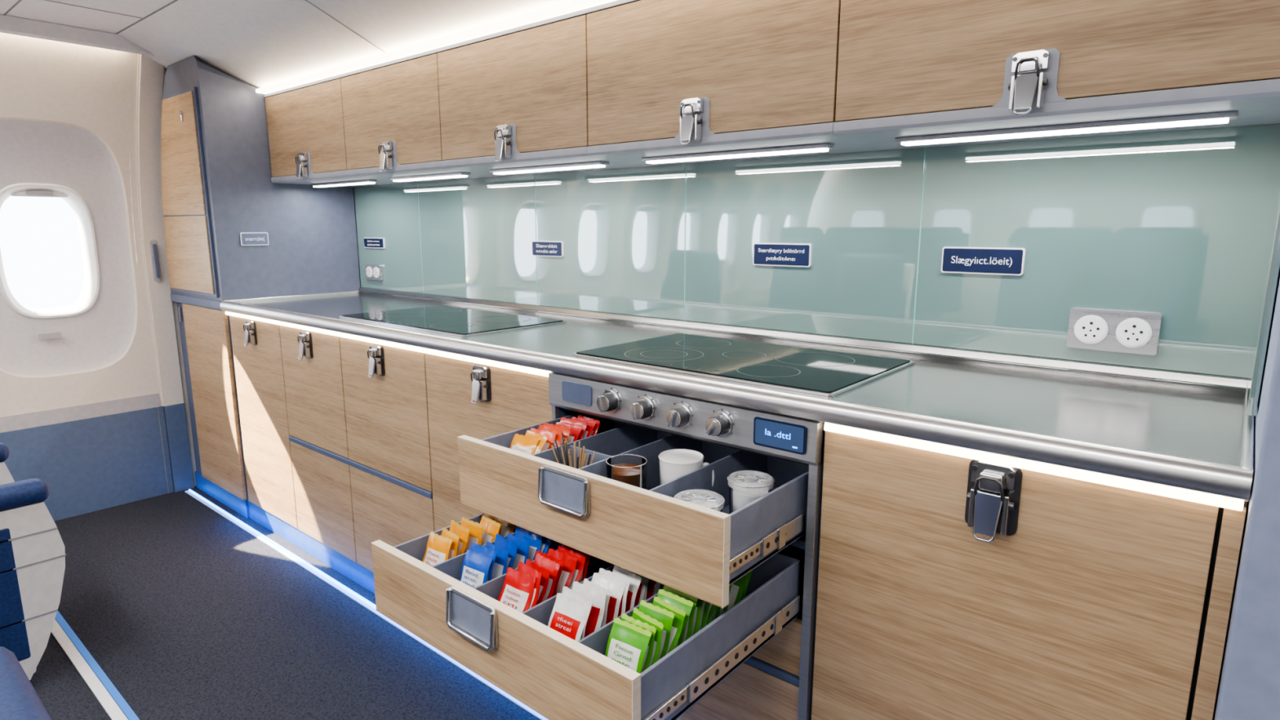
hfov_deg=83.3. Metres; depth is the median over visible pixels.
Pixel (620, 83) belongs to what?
upper cabinet
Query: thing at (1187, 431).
countertop
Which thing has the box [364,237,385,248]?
sign plate
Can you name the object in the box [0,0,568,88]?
ceiling
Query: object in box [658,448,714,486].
coffee mug
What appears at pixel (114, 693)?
strip
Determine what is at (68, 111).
wall
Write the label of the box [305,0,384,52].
sloping seam
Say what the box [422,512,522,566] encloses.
sachets
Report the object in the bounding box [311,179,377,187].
under-cabinet light
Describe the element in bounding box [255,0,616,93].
light
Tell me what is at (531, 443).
sachets
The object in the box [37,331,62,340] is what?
placard
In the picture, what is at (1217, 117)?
under-cabinet light
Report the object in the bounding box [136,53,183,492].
pillar
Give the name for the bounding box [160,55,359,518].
tall cabinet
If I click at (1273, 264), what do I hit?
panel
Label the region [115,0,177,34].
fold
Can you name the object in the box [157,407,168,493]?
dado seam
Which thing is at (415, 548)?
drawer side
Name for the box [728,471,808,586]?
panel
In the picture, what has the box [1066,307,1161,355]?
power socket
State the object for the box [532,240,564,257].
sign plate
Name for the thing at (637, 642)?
sachets
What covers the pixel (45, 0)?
cross seam
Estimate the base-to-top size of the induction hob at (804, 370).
0.007 m
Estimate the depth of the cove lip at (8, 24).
2.78 m
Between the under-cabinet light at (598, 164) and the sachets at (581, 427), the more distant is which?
the under-cabinet light at (598, 164)
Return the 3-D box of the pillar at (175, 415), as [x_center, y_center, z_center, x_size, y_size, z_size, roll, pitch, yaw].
[-2.291,0.435,3.579,0.015,0.440,0.087,9,14,39]
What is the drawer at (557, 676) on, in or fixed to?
attached to the stove
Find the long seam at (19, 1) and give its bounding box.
[3,0,22,15]
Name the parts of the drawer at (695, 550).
handle frame, panel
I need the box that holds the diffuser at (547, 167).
[493,164,605,174]
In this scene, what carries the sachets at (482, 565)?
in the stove
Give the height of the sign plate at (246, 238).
0.056 m
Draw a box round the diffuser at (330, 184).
[313,182,375,187]
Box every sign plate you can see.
[240,232,268,245]
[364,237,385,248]
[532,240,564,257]
[752,242,812,266]
[941,246,1025,275]
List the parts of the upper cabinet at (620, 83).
latch lever, door, rail, latch lever, door, rail, trim, latch lever, door, rail, latch pull, latch lever, rail, door, latch pull, latch lever, rail, door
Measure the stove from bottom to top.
0.855 m
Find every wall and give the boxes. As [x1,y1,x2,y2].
[0,32,195,486]
[353,186,1248,378]
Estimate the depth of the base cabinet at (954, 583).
1.16 m
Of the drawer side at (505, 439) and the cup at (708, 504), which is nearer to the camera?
the cup at (708, 504)
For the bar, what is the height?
0.160 m
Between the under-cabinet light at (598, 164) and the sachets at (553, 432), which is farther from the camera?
the under-cabinet light at (598, 164)
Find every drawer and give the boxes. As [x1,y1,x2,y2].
[371,513,799,719]
[457,413,808,608]
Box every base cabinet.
[225,311,551,572]
[811,422,1247,719]
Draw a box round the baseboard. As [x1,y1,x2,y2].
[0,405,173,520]
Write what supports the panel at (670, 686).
on the stove
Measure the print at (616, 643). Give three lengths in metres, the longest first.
0.034 x 0.006 x 0.001 m
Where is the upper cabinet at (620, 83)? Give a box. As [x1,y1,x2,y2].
[263,0,1279,186]
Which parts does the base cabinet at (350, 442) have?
latch lever, latch plate, door, latch lever, latch plate, door, door, grip rail, latch lever, latch plate, door, door, latch lever, latch plate, door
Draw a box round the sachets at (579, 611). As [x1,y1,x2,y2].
[547,564,664,641]
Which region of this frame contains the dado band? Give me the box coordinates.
[0,393,160,432]
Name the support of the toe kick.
on the floor
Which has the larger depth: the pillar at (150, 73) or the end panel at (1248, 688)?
the pillar at (150, 73)
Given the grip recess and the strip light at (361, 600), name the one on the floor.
the strip light at (361, 600)
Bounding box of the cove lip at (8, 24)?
[0,14,155,56]
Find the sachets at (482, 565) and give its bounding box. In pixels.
[458,526,562,587]
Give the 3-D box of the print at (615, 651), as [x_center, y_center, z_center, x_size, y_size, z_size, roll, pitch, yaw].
[-0.028,0.474,1.154,0.034,0.006,0.001,8,-13,35]
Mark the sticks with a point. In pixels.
(580, 462)
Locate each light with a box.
[184,488,548,719]
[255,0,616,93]
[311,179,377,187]
[390,172,471,182]
[489,160,608,174]
[641,142,834,164]
[894,110,1239,146]
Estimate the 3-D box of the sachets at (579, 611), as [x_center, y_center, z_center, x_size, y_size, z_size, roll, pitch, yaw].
[-0.034,0.442,1.353,0.086,0.109,0.345,9,14,39]
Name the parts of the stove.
post, knob, knob, knob, control panel, knob, rail, display glass, cross rail, post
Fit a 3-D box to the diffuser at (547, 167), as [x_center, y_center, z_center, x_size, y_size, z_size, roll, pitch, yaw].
[-0.297,-0.600,2.273,0.485,0.007,0.032,9,14,39]
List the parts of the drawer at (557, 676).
handle frame, panel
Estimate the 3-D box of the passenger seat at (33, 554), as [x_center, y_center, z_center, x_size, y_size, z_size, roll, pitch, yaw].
[-2.104,0.377,1.950,0.622,1.148,0.712,9,14,39]
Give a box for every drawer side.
[393,513,484,561]
[480,413,613,448]
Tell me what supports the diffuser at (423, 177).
attached to the under-cabinet light at (454, 175)
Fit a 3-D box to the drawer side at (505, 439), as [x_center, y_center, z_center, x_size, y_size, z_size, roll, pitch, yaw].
[-0.223,0.213,1.785,0.007,0.127,0.482,9,14,39]
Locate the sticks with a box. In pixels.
[551,432,595,468]
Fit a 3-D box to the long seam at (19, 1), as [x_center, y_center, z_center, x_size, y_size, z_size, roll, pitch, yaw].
[0.003,-0.904,0.704,6.100,0.004,0.005,9,14,39]
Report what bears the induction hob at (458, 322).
in the countertop
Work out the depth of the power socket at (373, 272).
3.42 m
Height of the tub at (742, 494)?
0.118 m
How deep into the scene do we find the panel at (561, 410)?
1.56 m
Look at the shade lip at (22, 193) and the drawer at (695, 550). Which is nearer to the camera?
the drawer at (695, 550)
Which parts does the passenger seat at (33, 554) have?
panel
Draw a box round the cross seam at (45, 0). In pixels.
[44,0,142,18]
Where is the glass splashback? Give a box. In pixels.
[354,123,1279,377]
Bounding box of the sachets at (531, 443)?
[509,430,547,454]
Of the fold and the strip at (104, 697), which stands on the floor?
the strip at (104, 697)
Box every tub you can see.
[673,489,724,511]
[727,471,774,514]
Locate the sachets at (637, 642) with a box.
[604,570,752,673]
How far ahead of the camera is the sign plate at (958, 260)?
1.69 m
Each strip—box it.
[51,618,128,719]
[54,610,139,719]
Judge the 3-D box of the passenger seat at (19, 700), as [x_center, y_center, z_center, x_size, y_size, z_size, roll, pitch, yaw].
[-1.382,0.538,1.083,0.460,1.148,0.712,9,14,39]
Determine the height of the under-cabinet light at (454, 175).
0.016 m
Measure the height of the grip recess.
0.200 m
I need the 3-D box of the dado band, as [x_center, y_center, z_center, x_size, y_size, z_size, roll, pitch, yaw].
[-4.070,0.558,1.528,0.088,0.065,5.300,9,14,39]
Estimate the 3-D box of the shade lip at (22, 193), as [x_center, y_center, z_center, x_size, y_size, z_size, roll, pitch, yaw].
[-2.577,-0.714,3.085,0.042,0.030,0.200,9,14,39]
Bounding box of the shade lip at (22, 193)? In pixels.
[10,191,68,197]
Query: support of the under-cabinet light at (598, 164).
attached to the upper cabinet at (620, 83)
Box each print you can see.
[613,650,631,661]
[615,643,632,654]
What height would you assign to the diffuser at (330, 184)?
0.007 m
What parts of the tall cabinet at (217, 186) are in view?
handle, door, door, door frame, door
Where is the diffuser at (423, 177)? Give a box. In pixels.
[392,174,467,182]
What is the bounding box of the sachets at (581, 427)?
[555,414,599,443]
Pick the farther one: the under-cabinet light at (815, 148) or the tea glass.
the under-cabinet light at (815, 148)
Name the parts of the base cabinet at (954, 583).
latch pull, latch lever, latch plate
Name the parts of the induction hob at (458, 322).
steel frame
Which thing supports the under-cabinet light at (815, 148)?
attached to the upper cabinet at (620, 83)
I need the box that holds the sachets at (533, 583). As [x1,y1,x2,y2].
[497,544,591,613]
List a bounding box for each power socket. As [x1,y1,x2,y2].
[364,264,383,280]
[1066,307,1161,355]
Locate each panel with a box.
[558,407,808,466]
[640,560,799,719]
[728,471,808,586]
[1212,268,1279,719]
[1246,179,1279,416]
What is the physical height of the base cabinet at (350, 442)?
0.854 m
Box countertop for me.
[219,287,1253,502]
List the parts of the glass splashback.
panel, panel, panel, panel, panel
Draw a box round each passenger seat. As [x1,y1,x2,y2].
[0,442,66,679]
[0,646,52,719]
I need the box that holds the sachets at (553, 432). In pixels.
[529,422,570,452]
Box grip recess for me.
[149,239,161,282]
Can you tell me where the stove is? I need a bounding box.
[548,372,825,719]
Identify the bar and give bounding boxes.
[152,244,159,278]
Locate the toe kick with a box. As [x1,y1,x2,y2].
[248,500,374,593]
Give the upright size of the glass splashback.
0.486 m
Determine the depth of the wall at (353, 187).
2.08 m
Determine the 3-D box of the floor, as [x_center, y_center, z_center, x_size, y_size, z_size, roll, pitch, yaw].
[-1.317,1.369,-0.114,6.750,0.050,6.150,9,14,39]
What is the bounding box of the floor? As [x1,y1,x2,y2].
[29,485,540,719]
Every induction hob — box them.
[339,305,566,336]
[572,333,915,396]
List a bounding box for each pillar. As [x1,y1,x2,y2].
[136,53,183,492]
[163,403,194,492]
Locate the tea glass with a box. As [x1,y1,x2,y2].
[605,454,647,488]

